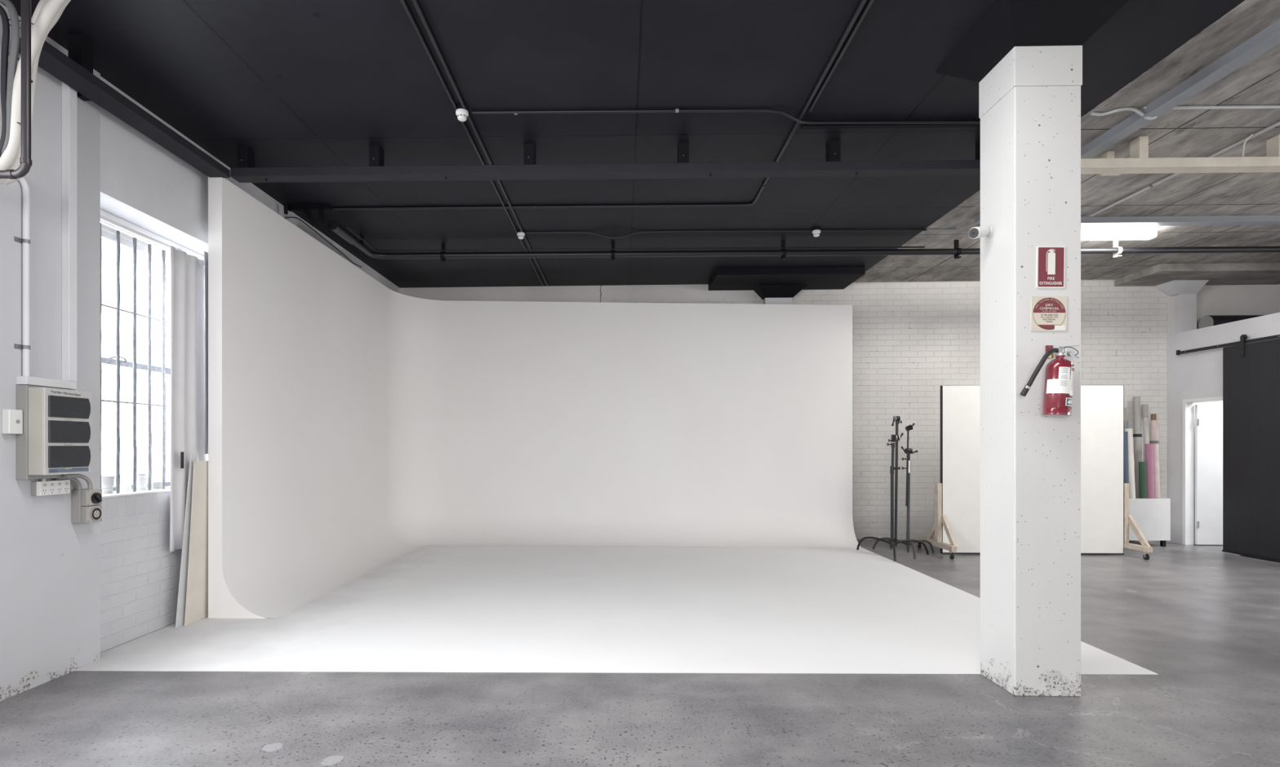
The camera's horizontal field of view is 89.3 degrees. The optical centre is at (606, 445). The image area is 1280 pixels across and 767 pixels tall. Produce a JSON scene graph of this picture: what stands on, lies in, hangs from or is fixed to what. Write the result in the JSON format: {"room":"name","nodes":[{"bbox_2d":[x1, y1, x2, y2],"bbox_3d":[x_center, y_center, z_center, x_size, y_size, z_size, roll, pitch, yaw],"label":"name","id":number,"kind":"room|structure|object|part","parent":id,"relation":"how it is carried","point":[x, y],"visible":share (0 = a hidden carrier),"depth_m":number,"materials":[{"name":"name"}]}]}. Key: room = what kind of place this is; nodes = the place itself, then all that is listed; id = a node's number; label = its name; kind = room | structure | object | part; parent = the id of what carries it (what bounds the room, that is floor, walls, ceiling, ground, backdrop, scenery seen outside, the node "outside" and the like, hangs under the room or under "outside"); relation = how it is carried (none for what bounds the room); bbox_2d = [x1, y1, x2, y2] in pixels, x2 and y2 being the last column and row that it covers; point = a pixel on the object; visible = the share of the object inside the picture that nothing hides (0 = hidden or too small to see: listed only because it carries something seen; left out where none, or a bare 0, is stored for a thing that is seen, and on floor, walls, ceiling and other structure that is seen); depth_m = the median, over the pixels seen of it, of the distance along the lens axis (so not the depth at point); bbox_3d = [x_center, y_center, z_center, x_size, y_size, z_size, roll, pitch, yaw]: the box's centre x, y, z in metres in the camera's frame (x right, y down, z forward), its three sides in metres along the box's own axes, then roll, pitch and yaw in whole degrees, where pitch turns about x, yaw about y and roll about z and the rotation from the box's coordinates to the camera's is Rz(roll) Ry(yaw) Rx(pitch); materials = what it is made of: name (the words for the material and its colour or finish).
{"room":"studio","nodes":[
{"label":"studio","id":0,"kind":"room"},
{"bbox_2d":[0,2,399,701],"bbox_3d":[-3.650,-0.520,3.091,0.550,3.880,14.200,0,0,1],"label":"wall","id":1,"kind":"structure","parent":0,"point":[71,594],"depth_m":4.10,"materials":[{"name":"brick"}]},
{"bbox_2d":[1,409,22,434],"bbox_3d":[-3.337,-0.134,3.635,0.048,0.137,0.082,0,0,1],"label":"switch","id":2,"kind":"object","parent":1,"relation":"attached to","point":[11,420],"visible":1,"depth_m":3.61,"materials":[{"name":"white plastic"}]},
{"bbox_2d":[0,0,31,179],"bbox_3d":[-3.127,-1.899,3.244,0.487,1.122,0.046,0,0,1],"label":"pipe","id":3,"kind":"object","parent":1,"relation":"attached to","point":[25,161],"visible":1,"depth_m":3.22,"materials":[{"name":"grey metal"}]},
{"bbox_2d":[4,169,16,179],"bbox_3d":[-2.978,-1.360,3.240,0.025,0.045,0.046,0,0,1],"label":"socket","id":4,"kind":"object","parent":3,"relation":"attached to","point":[9,174],"depth_m":3.22,"materials":[{"name":"grey metal"}]},
{"bbox_2d":[19,157,31,165],"bbox_3d":[-2.906,-1.423,3.238,0.045,0.025,0.046,0,0,1],"label":"socket","id":5,"kind":"object","parent":3,"relation":"attached to","point":[23,161],"depth_m":3.22,"materials":[{"name":"grey metal"}]},
{"bbox_2d":[13,177,30,376],"bbox_3d":[-3.347,-0.979,3.517,0.039,1.168,0.465,0,0,1],"label":"conduit","id":6,"kind":"object","parent":1,"relation":"attached to","point":[25,240],"visible":0.84,"depth_m":3.71,"materials":[{"name":"metal"}]},
{"bbox_2d":[16,376,76,389],"bbox_3d":[-3.323,-0.371,3.846,0.065,0.047,0.335,0,0,1],"label":"cable trunking","id":7,"kind":"object","parent":1,"relation":"attached to","point":[21,380],"visible":0.93,"depth_m":3.80,"materials":[{"name":"white plastic"}]},
{"bbox_2d":[31,480,70,496],"bbox_3d":[-3.326,0.251,3.842,0.059,0.088,0.258,0,0,1],"label":"power outlet","id":8,"kind":"object","parent":1,"relation":"attached to","point":[40,488],"visible":0.99,"depth_m":3.83,"materials":[{"name":"grey plastic"}]},
{"bbox_2d":[16,385,92,479],"bbox_3d":[-3.269,-0.075,3.845,0.173,0.540,0.335,0,0,1],"label":"switchboard","id":9,"kind":"object","parent":1,"relation":"attached to","point":[55,441],"visible":0.98,"depth_m":3.73,"materials":[{"name":"grey plastic"}]},
{"bbox_2d":[55,477,81,489],"bbox_3d":[-3.313,0.231,3.992,0.028,0.096,0.178,0,0,0],"label":"conduit","id":10,"kind":"object","parent":9,"relation":"attached to","point":[74,480],"visible":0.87,"depth_m":4.03,"materials":[{"name":"grey plastic"}]},
{"bbox_3d":[-3.188,0.065,3.846,0.010,0.126,0.287,0,0,1],"label":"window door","id":11,"kind":"part","parent":9,"relation":"part of","materials":[{"name":"plastic"}]},
{"bbox_3d":[-3.188,-0.081,3.846,0.010,0.128,0.287,0,0,1],"label":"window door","id":12,"kind":"part","parent":9,"relation":"part of","materials":[{"name":"plastic"}]},
{"bbox_3d":[-3.188,-0.227,3.846,0.010,0.123,0.287,0,0,1],"label":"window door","id":13,"kind":"part","parent":9,"relation":"part of","materials":[{"name":"plastic"}]},
{"bbox_2d":[63,474,93,489],"bbox_3d":[-3.265,0.225,4.006,0.029,0.107,0.208,0,0,-2],"label":"conduit","id":14,"kind":"object","parent":9,"relation":"attached to","point":[86,478],"visible":0.96,"depth_m":4.03,"materials":[{"name":"grey plastic"}]},
{"bbox_2d":[62,81,76,382],"bbox_3d":[-3.328,-1.343,4.009,0.048,1.893,0.060,0,0,1],"label":"cable trunking","id":15,"kind":"object","parent":1,"relation":"attached to","point":[68,94],"visible":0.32,"depth_m":3.98,"materials":[{"name":"white plastic"}]},
{"bbox_2d":[71,488,102,524],"bbox_3d":[-3.287,0.384,4.108,0.124,0.213,0.120,0,0,1],"label":"outlet","id":16,"kind":"object","parent":1,"relation":"attached to","point":[86,508],"visible":1,"depth_m":4.05,"materials":[{"name":"grey plastic"}]},
{"bbox_3d":[-3.251,0.329,4.107,0.003,0.097,0.114,0,0,1],"label":"plate","id":17,"kind":"part","parent":16,"relation":"part of","materials":[{"name":"beige plastic"}]},
{"bbox_3d":[-3.251,0.436,4.107,0.003,0.102,0.114,0,0,1],"label":"plate","id":18,"kind":"part","parent":16,"relation":"part of","materials":[{"name":"beige plastic"}]},
{"bbox_2d":[91,493,102,503],"bbox_3d":[-3.237,0.335,4.114,0.024,0.070,0.070,0,0,1],"label":"switch","id":19,"kind":"object","parent":16,"relation":"attached to","point":[96,498],"depth_m":4.10,"materials":[{"name":"black plastic"}]},
{"bbox_2d":[18,33,230,177],"bbox_3d":[-3.226,-2.330,4.449,0.230,0.260,1.735,0,0,1],"label":"beam","id":20,"kind":"structure","parent":1,"relation":"attached to","point":[75,70],"depth_m":4.12,"materials":[{"name":"black metal"}]},
{"bbox_2d":[100,214,182,250],"bbox_3d":[-3.458,-1.565,4.755,0.048,0.047,0.935,0,0,1],"label":"curtain rod","id":21,"kind":"object","parent":1,"relation":"attached to","point":[108,220],"visible":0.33,"depth_m":4.73,"materials":[{"name":"white paint"}]},
{"bbox_2d":[169,245,205,551],"bbox_3d":[-3.373,-0.365,5.200,0.046,2.370,0.431,0,0,1],"label":"curtain","id":22,"kind":"object","parent":21,"relation":"hanging from","point":[187,271],"visible":0.81,"depth_m":5.16,"materials":[{"name":"white fabric"}]},
{"bbox_2d":[180,452,183,468],"bbox_3d":[-3.335,0.115,5.087,0.002,0.130,0.035,0,0,1],"label":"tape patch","id":23,"kind":"object","parent":22,"relation":"attached to","point":[181,453],"visible":1,"depth_m":5.08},
{"bbox_2d":[204,251,208,453],"bbox_3d":[-3.309,-0.765,5.478,0.032,1.670,0.311,0,0,1],"label":"curtain","id":24,"kind":"object","parent":21,"relation":"hanging from","point":[206,254],"visible":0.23,"depth_m":5.34,"materials":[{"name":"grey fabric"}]},
{"bbox_2d":[100,208,204,498],"bbox_3d":[-3.647,-0.665,5.012,0.440,2.050,1.600,0,0,1],"label":"window","id":25,"kind":"structure","parent":1,"relation":"in","point":[108,230],"depth_m":5.14,"materials":[{"name":"glass"}]},
{"bbox_2d":[101,476,115,493],"bbox_3d":[-3.639,0.286,4.712,0.094,0.122,0.094,0,0,1],"label":"bucket","id":26,"kind":"object","parent":25,"relation":"on","point":[107,482],"visible":0.78,"depth_m":4.68,"materials":[{"name":"white plastic"}]},
{"bbox_2d":[120,484,132,492],"bbox_3d":[-3.635,0.324,4.882,0.096,0.048,0.096,0,0,1],"label":"tub","id":27,"kind":"object","parent":25,"relation":"on","point":[123,488],"visible":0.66,"depth_m":4.85,"materials":[{"name":"white plastic"}]},
{"bbox_2d":[100,222,167,493],"bbox_3d":[-3.544,-0.606,4.739,0.028,1.909,0.900,0,0,1],"label":"security grille","id":28,"kind":"object","parent":25,"relation":"attached to","point":[117,402],"visible":0.64,"depth_m":4.85,"materials":[{"name":"metal"}]},
{"bbox_3d":[-3.787,-0.665,5.015,0.004,2.010,1.560,0,0,1],"label":"pane","id":29,"kind":"part","parent":25,"relation":"part of","materials":[{"name":"clear glass"}]},
{"bbox_3d":[-3.784,-0.665,5.015,0.065,2.050,1.600,0,0,1],"label":"frame","id":30,"kind":"part","parent":25,"relation":"part of","materials":[{"name":"metal"}]},
{"bbox_3d":[-3.646,0.354,5.047,0.440,0.012,1.530,0,0,1],"label":"sill","id":31,"kind":"part","parent":25,"relation":"part of","materials":[{"name":"white paint"}]},
{"bbox_2d":[136,473,147,490],"bbox_3d":[-3.631,0.284,5.047,0.094,0.126,0.094,0,0,1],"label":"bucket","id":32,"kind":"object","parent":25,"relation":"on","point":[141,479],"visible":0.73,"depth_m":5.02,"materials":[{"name":"white plastic"}]},
{"bbox_2d":[151,481,161,488],"bbox_3d":[-3.627,0.320,5.207,0.096,0.055,0.096,0,0,1],"label":"tub","id":33,"kind":"object","parent":25,"relation":"on","point":[155,485],"visible":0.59,"depth_m":5.18,"materials":[{"name":"white plastic"}]},
{"bbox_2d":[284,217,362,267],"bbox_3d":[-3.267,-2.352,7.543,0.015,0.152,2.082,0,0,1],"label":"loose cable","id":34,"kind":"object","parent":1,"relation":"attached to","point":[286,217],"visible":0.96,"depth_m":7.45,"materials":[{"name":"plastic"}]},
{"bbox_2d":[0,539,1279,766],"bbox_3d":[4.127,1.520,3.049,16.300,0.200,14.500,0,0,1],"label":"floor","id":35,"kind":"structure","parent":0,"point":[1205,620],"depth_m":3.48,"materials":[{"name":"concrete"}]},
{"bbox_2d":[74,177,1158,675],"bbox_3d":[0.053,-0.395,6.826,6.878,3.630,5.680,0,0,1],"label":"cyclorama","id":36,"kind":"object","parent":35,"relation":"on","point":[397,482],"visible":1,"depth_m":7.63,"materials":[{"name":"white paint"}]},
{"bbox_2d":[175,454,195,628],"bbox_3d":[-3.323,0.743,5.109,0.033,1.345,0.190,0,0,1],"label":"leaning board","id":37,"kind":"object","parent":36,"relation":"on","point":[180,613],"visible":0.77,"depth_m":5.10,"materials":[{"name":"white wood"}]},
{"bbox_2d":[184,461,208,626],"bbox_3d":[-3.291,0.770,5.233,0.030,1.290,0.320,0,0,1],"label":"leaning board","id":38,"kind":"object","parent":36,"relation":"on","point":[197,594],"visible":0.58,"depth_m":5.21,"materials":[{"name":"beige wood"}]},
{"bbox_2d":[708,266,865,304],"bbox_3d":[2.558,-0.520,9.380,2.030,3.880,0.920,0,0,1],"label":"column","id":39,"kind":"structure","parent":35,"relation":"on","point":[774,286],"depth_m":9.23,"materials":[{"name":"black paint"}]},
{"bbox_3d":[2.558,-2.410,9.364,2.030,0.100,0.890,0,0,1],"label":"drop panel","id":40,"kind":"part","parent":39,"relation":"part of","materials":[{"name":"black paint"}]},
{"bbox_2d":[856,416,928,561],"bbox_3d":[3.764,0.515,8.280,0.791,1.787,0.896,0,0,1],"label":"stand","id":41,"kind":"object","parent":35,"relation":"on","point":[893,542],"visible":1,"depth_m":8.30,"materials":[{"name":"black paint"}]},
{"bbox_3d":[3.736,0.496,8.322,0.049,1.600,0.032,0,0,19],"label":"grip arm","id":42,"kind":"part","parent":41,"relation":"part of","materials":[{"name":"black paint"}]},
{"bbox_2d":[872,423,934,559],"bbox_3d":[3.809,0.559,8.470,0.679,1.700,0.710,0,0,-45],"label":"stand","id":43,"kind":"object","parent":35,"relation":"on","point":[908,451],"visible":0.88,"depth_m":8.39,"materials":[{"name":"grey metal"}]},
{"bbox_3d":[3.900,0.281,8.371,0.043,1.010,0.021,0,0,1],"label":"grip arm","id":44,"kind":"part","parent":43,"relation":"part of","materials":[{"name":"black paint"}]},
{"bbox_2d":[935,0,1128,697],"bbox_3d":[2.523,-0.520,3.849,0.730,3.880,0.810,0,0,1],"label":"column","id":45,"kind":"structure","parent":35,"relation":"on","point":[1024,57],"depth_m":3.66,"materials":[{"name":"paint"}]},
{"bbox_2d":[968,226,991,239],"bbox_3d":[2.254,-1.279,3.885,0.174,0.092,0.068,0,0,-30],"label":"security camera","id":46,"kind":"object","parent":45,"relation":"attached to","point":[974,233],"visible":1,"depth_m":3.85,"materials":[{"name":"white plastic"}]},
{"bbox_2d":[1031,296,1066,331],"bbox_3d":[2.501,-0.745,3.651,0.200,0.200,0.006,0,0,1],"label":"sign","id":47,"kind":"object","parent":45,"relation":"attached to","point":[1048,313],"visible":1,"depth_m":3.65,"materials":[{"name":"paper"}]},
{"bbox_2d":[1045,345,1053,353],"bbox_3d":[2.502,-0.532,3.650,0.042,0.068,0.008,0,0,1],"label":"wall bracket","id":48,"kind":"object","parent":45,"relation":"attached to","point":[1048,348],"visible":0.52,"depth_m":3.65,"materials":[{"name":"metal"}]},
{"bbox_2d":[1020,345,1079,417],"bbox_3d":[2.443,-0.355,3.568,0.314,0.394,0.137,0,0,1],"label":"fire extinguisher","id":49,"kind":"object","parent":45,"relation":"attached to","point":[1060,371],"visible":1,"depth_m":3.53,"materials":[{"name":"metal"}]},
{"bbox_2d":[1060,368,1068,386],"bbox_3d":[2.484,-0.373,3.504,0.042,0.098,0.006,0,0,14],"label":"label","id":50,"kind":"object","parent":49,"relation":"attached to","point":[1064,371],"depth_m":3.50,"materials":[{"name":"white paper"}]},
{"bbox_3d":[2.551,-0.547,3.565,0.097,0.011,0.018,0,0,8],"label":"lever","id":51,"kind":"part","parent":49,"relation":"part of","materials":[{"name":"metal"}]},
{"bbox_2d":[1035,246,1065,288],"bbox_3d":[2.510,-1.008,3.650,0.159,0.239,0.007,0,0,1],"label":"fire sign","id":52,"kind":"object","parent":45,"relation":"attached to","point":[1051,260],"visible":1,"depth_m":3.65,"materials":[{"name":"red plastic"}]},
{"bbox_2d":[915,385,1152,559],"bbox_3d":[5.536,0.320,8.500,2.464,2.200,1.010,0,0,1],"label":"rolling partition panel","id":53,"kind":"object","parent":35,"relation":"on","point":[1105,518],"visible":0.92,"depth_m":8.36,"materials":[{"name":"white wood"}]},
{"bbox_2d":[1128,497,1170,546],"bbox_3d":[7.477,1.083,9.277,0.850,0.675,0.440,0,0,1],"label":"box","id":54,"kind":"object","parent":35,"relation":"on","point":[1152,517],"visible":0.41,"depth_m":9.05,"materials":[{"name":"white paint"}]},
{"bbox_2d":[1124,408,1128,431],"bbox_3d":[7.590,0.380,9.401,0.078,1.862,0.149,0,0,-29],"label":"roll","id":55,"kind":"object","parent":54,"relation":"in","point":[1126,422],"visible":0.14,"depth_m":9.41,"materials":[{"name":"grey paper"}]},
{"bbox_2d":[1124,431,1128,484],"bbox_3d":[7.395,0.554,9.200,0.067,1.511,0.108,0,0,1],"label":"paper roll","id":56,"kind":"object","parent":54,"relation":"in","point":[1126,433],"visible":0.31,"depth_m":9.18,"materials":[{"name":"blue paper"}]},
{"bbox_2d":[1124,428,1135,498],"bbox_3d":[7.485,0.534,9.217,0.097,1.554,0.168,0,0,1],"label":"paper roll","id":57,"kind":"object","parent":54,"relation":"in","point":[1131,452],"visible":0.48,"depth_m":9.20,"materials":[{"name":"white paper"}]},
{"bbox_2d":[1133,396,1142,498],"bbox_3d":[7.742,0.300,9.401,0.110,2.021,0.136,0,0,1],"label":"roll","id":58,"kind":"object","parent":54,"relation":"in","point":[1137,435],"visible":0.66,"depth_m":9.38,"materials":[{"name":"grey paper"}]},
{"bbox_2d":[1138,462,1146,498],"bbox_3d":[7.622,0.769,9.174,0.088,1.081,0.104,0,0,1],"label":"paper roll","id":59,"kind":"object","parent":54,"relation":"in","point":[1142,465],"visible":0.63,"depth_m":9.15,"materials":[{"name":"green paper"}]},
{"bbox_2d":[1142,404,1148,462],"bbox_3d":[7.860,0.354,9.407,0.073,1.911,0.123,0,0,1],"label":"roll","id":60,"kind":"object","parent":54,"relation":"in","point":[1144,407],"visible":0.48,"depth_m":9.40,"materials":[{"name":"white paper"}]},
{"bbox_2d":[1144,444,1154,498],"bbox_3d":[7.715,0.642,9.172,0.104,1.336,0.116,0,0,1],"label":"paper roll","id":61,"kind":"object","parent":54,"relation":"in","point":[1148,448],"visible":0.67,"depth_m":9.14,"materials":[{"name":"pink paper"}]},
{"bbox_2d":[1149,413,1159,498],"bbox_3d":[7.820,0.430,9.209,0.109,1.761,0.133,0,0,1],"label":"roll","id":62,"kind":"object","parent":54,"relation":"in","point":[1153,425],"visible":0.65,"depth_m":9.18,"materials":[{"name":"beige paper"}]},
{"bbox_3d":[7.840,1.375,9.101,0.045,0.090,0.045,0,0,1],"label":"leg","id":63,"kind":"part","parent":54,"relation":"part of","materials":[{"name":"black plastic"}]},
{"bbox_2d":[1,0,1279,288],"bbox_3d":[4.127,-2.585,3.049,16.300,0.250,14.500,0,0,1],"label":"ceiling","id":64,"kind":"structure","parent":0,"point":[295,83],"depth_m":4.80,"materials":[{"name":"paint"}]},
{"bbox_2d":[0,0,71,185],"bbox_3d":[-2.967,-1.908,3.376,0.660,1.128,0.135,0,0,1],"label":"pipes","id":65,"kind":"object","parent":64,"relation":"hanging from","point":[46,13],"visible":0.77,"depth_m":3.33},
{"bbox_2d":[284,203,332,226],"bbox_3d":[-3.038,-2.344,6.553,0.440,0.232,0.188,0,0,1],"label":"bracket","id":66,"kind":"object","parent":64,"relation":"hanging from","point":[307,209],"visible":1,"depth_m":6.59,"materials":[{"name":"black metal"}]},
{"bbox_3d":[-3.037,-2.435,6.622,0.440,0.050,0.050,0,0,1],"label":"rail","id":67,"kind":"part","parent":66,"relation":"part of","materials":[{"name":"black metal"}]},
{"bbox_2d":[455,104,469,121],"bbox_3d":[-1.049,-2.414,4.707,0.100,0.092,0.100,0,0,1],"label":"smoke detector","id":68,"kind":"object","parent":64,"relation":"attached to","point":[462,114],"visible":0.99,"depth_m":4.68,"materials":[{"name":"white plastic"}]},
{"bbox_2d":[400,0,543,286],"bbox_3d":[-1.070,-2.446,5.453,0.030,0.030,8.850,0,0,1],"label":"conduit","id":69,"kind":"object","parent":64,"relation":"attached to","point":[403,2],"visible":1,"depth_m":4.47,"materials":[{"name":"black metal"}]},
{"bbox_2d":[412,0,548,286],"bbox_3d":[-1.005,-2.446,5.452,0.035,0.035,8.850,0,0,1],"label":"conduit","id":70,"kind":"object","parent":64,"relation":"attached to","point":[416,5],"visible":1,"depth_m":4.54,"materials":[{"name":"black metal"}]},
{"bbox_2d":[516,229,524,239],"bbox_3d":[-0.977,-2.414,7.407,0.100,0.092,0.100,0,0,1],"label":"smoke detector","id":71,"kind":"object","parent":64,"relation":"attached to","point":[521,235],"visible":1,"depth_m":7.38,"materials":[{"name":"white plastic"}]},
{"bbox_2d":[332,0,866,209],"bbox_3d":[-0.881,-2.446,3.833,4.649,0.038,5.619,0,0,1],"label":"conduit","id":72,"kind":"object","parent":64,"relation":"attached to","point":[862,2],"visible":0.92,"depth_m":6.57,"materials":[{"name":"black metal"}]},
{"bbox_2d":[230,139,980,182],"bbox_3d":[0.171,-2.329,5.296,6.520,0.263,0.133,0,0,1],"label":"beam","id":73,"kind":"structure","parent":64,"relation":"hanging from","point":[246,171],"depth_m":5.27,"materials":[{"name":"black paint"}]},
{"bbox_2d":[524,229,926,238],"bbox_3d":[1.343,-2.415,7.373,4.580,0.084,0.032,0,0,1],"label":"conduit","id":74,"kind":"object","parent":64,"relation":"attached to","point":[791,230],"visible":0.99,"depth_m":7.36,"materials":[{"name":"black metal"}]},
{"bbox_2d":[471,108,980,124],"bbox_3d":[1.280,-2.433,4.780,4.525,0.056,0.147,0,0,-2],"label":"conduit","id":75,"kind":"object","parent":64,"relation":"attached to","point":[676,110],"visible":0.82,"depth_m":4.73,"materials":[{"name":"black metal"}]},
{"bbox_2d":[328,220,1279,262],"bbox_3d":[3.389,-2.348,7.194,12.580,0.225,1.152,0,0,1],"label":"pipe","id":76,"kind":"object","parent":64,"relation":"hanging from","point":[333,225],"visible":0.99,"depth_m":7.73,"materials":[{"name":"black metal"}]},
{"bbox_2d":[811,226,821,236],"bbox_3d":[2.382,-2.414,7.323,0.100,0.092,0.100,0,0,1],"label":"smoke detector","id":77,"kind":"object","parent":64,"relation":"attached to","point":[815,231],"visible":1,"depth_m":7.29,"materials":[{"name":"white plastic"}]},
{"bbox_2d":[808,0,874,111],"bbox_3d":[1.441,-2.446,2.840,0.024,0.024,3.750,0,0,1],"label":"conduit","id":78,"kind":"object","parent":64,"relation":"attached to","point":[870,2],"visible":1,"depth_m":4.00,"materials":[{"name":"black metal"}]},
{"bbox_2d":[800,119,980,128],"bbox_3d":[2.457,-2.442,4.906,1.930,0.035,0.050,0,0,1],"label":"conduit","id":79,"kind":"object","parent":64,"relation":"attached to","point":[802,126],"visible":0.43,"depth_m":4.91,"materials":[{"name":"black metal"}]},
{"bbox_2d":[926,228,955,231],"bbox_3d":[3.793,-2.446,7.328,0.320,0.020,0.020,0,0,1],"label":"conduit","id":80,"kind":"object","parent":64,"relation":"attached to","point":[949,229],"visible":1,"depth_m":7.32,"materials":[{"name":"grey metal"}]},
{"bbox_2d":[1080,226,1159,240],"bbox_3d":[5.583,-2.397,7.314,1.240,0.125,0.130,0,0,1],"label":"lamp","id":81,"kind":"object","parent":64,"relation":"attached to","point":[1086,233],"visible":0.56,"depth_m":7.25,"materials":[{"name":"white plastic"}]},
{"bbox_2d":[1080,230,1156,240],"bbox_3d":[5.583,-2.377,7.314,1.200,0.085,0.130,0,0,1],"label":"diffuser","id":82,"kind":"object","parent":81,"relation":"attached to","point":[1086,235],"depth_m":7.25,"materials":[{"name":"white plastic"}]},
{"bbox_2d":[973,18,1279,224],"bbox_3d":[3.920,-2.420,3.679,0.115,0.080,6.550,0,0,1],"label":"ceiling beam","id":83,"kind":"structure","parent":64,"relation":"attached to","point":[1268,37],"depth_m":4.34,"materials":[{"name":"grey metal"}]},
{"bbox_2d":[977,215,1279,226],"bbox_3d":[6.617,-2.425,6.958,5.115,0.070,0.120,0,0,1],"label":"channel","id":84,"kind":"object","parent":64,"relation":"attached to","point":[1219,220],"visible":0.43,"depth_m":6.94,"materials":[{"name":"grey metal"}]},
{"bbox_2d":[1080,134,1279,176],"bbox_3d":[6.282,-2.336,5.253,5.700,0.248,0.345,0,0,1],"label":"beam","id":85,"kind":"structure","parent":64,"relation":"hanging from","point":[1139,162],"depth_m":5.14,"materials":[{"name":"beige metal"}]},
{"bbox_2d":[1089,120,1279,217],"bbox_3d":[5.078,-2.446,3.875,0.035,0.035,6.000,0,0,1],"label":"conduit","id":86,"kind":"object","parent":64,"relation":"attached to","point":[1277,123],"visible":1,"depth_m":5.83,"materials":[{"name":"metal"}]},
{"bbox_2d":[1241,133,1253,156],"bbox_3d":[5.064,-2.370,5.106,0.020,0.162,0.073,0,0,-17],"label":"cable","id":87,"kind":"object","parent":86,"relation":"hanging from","point":[1251,135],"visible":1,"depth_m":5.12,"materials":[{"name":"white plastic"}]},
{"bbox_2d":[1090,105,1279,119],"bbox_3d":[5.847,-2.410,4.676,4.542,0.102,0.107,0,0,1],"label":"conduit","id":88,"kind":"object","parent":64,"relation":"attached to","point":[1219,107],"visible":0.84,"depth_m":4.67,"materials":[{"name":"grey metal"}]},
{"bbox_2d":[399,280,1279,542],"bbox_3d":[4.297,-0.520,9.924,16.300,3.880,0.745,0,0,1],"label":"wall","id":89,"kind":"structure","parent":0,"point":[910,340],"depth_m":9.71,"materials":[{"name":"paint"}]},
{"bbox_2d":[1167,312,1279,544],"bbox_3d":[10.150,-0.105,7.141,3.860,3.050,4.780,0,0,1],"label":"wall","id":90,"kind":"structure","parent":0,"point":[1195,375],"depth_m":9.17,"materials":[{"name":"white paint"}]},
{"bbox_2d":[1115,262,1279,333],"bbox_3d":[8.669,-2.045,9.128,2.320,0.830,0.840,0,0,1],"label":"column","id":91,"kind":"structure","parent":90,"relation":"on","point":[1184,282],"depth_m":9.18,"materials":[{"name":"concrete"}]},
{"bbox_3d":[8.669,-2.410,9.118,2.320,0.100,0.820,0,0,1],"label":"drop panel","id":92,"kind":"part","parent":91,"relation":"part of","materials":[{"name":"concrete"}]},
{"bbox_2d":[1182,396,1222,545],"bbox_3d":[8.310,0.380,8.812,0.122,2.080,0.910,0,0,1],"label":"trim","id":93,"kind":"structure","parent":90,"relation":"attached to","point":[1188,405],"depth_m":9.22,"materials":[{"name":"white paint"}]},
{"bbox_2d":[1195,404,1222,545],"bbox_3d":[8.796,0.414,9.163,0.848,1.988,0.064,0,0,1],"label":"door","id":94,"kind":"structure","parent":90,"relation":"in","point":[1208,418],"depth_m":9.16,"materials":[{"name":"white paint"}]},
{"bbox_2d":[1176,334,1279,355],"bbox_3d":[8.203,-1.335,7.949,0.074,0.070,2.700,0,0,1],"label":"door track","id":95,"kind":"object","parent":90,"relation":"attached to","point":[1178,352],"visible":1,"depth_m":8.52,"materials":[{"name":"black metal"}]},
{"bbox_2d":[1222,334,1279,562],"bbox_3d":[8.170,-0.009,7.827,0.053,2.834,1.495,0,0,1],"label":"barn door","id":96,"kind":"structure","parent":95,"relation":"hanging from","point":[1251,371],"depth_m":8.18,"materials":[{"name":"black wood"}]},
{"bbox_3d":[8.174,1.397,7.827,0.045,0.022,1.495,0,0,1],"label":"rail","id":97,"kind":"part","parent":96,"relation":"part of","materials":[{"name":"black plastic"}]},
{"bbox_2d":[1198,315,1264,328],"bbox_3d":[9.719,-1.745,9.252,2.226,0.244,0.244,0,0,1],"label":"tube","id":98,"kind":"object","parent":90,"relation":"on","point":[1207,321],"visible":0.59,"depth_m":9.19,"materials":[{"name":"grey plastic"}]}
]}

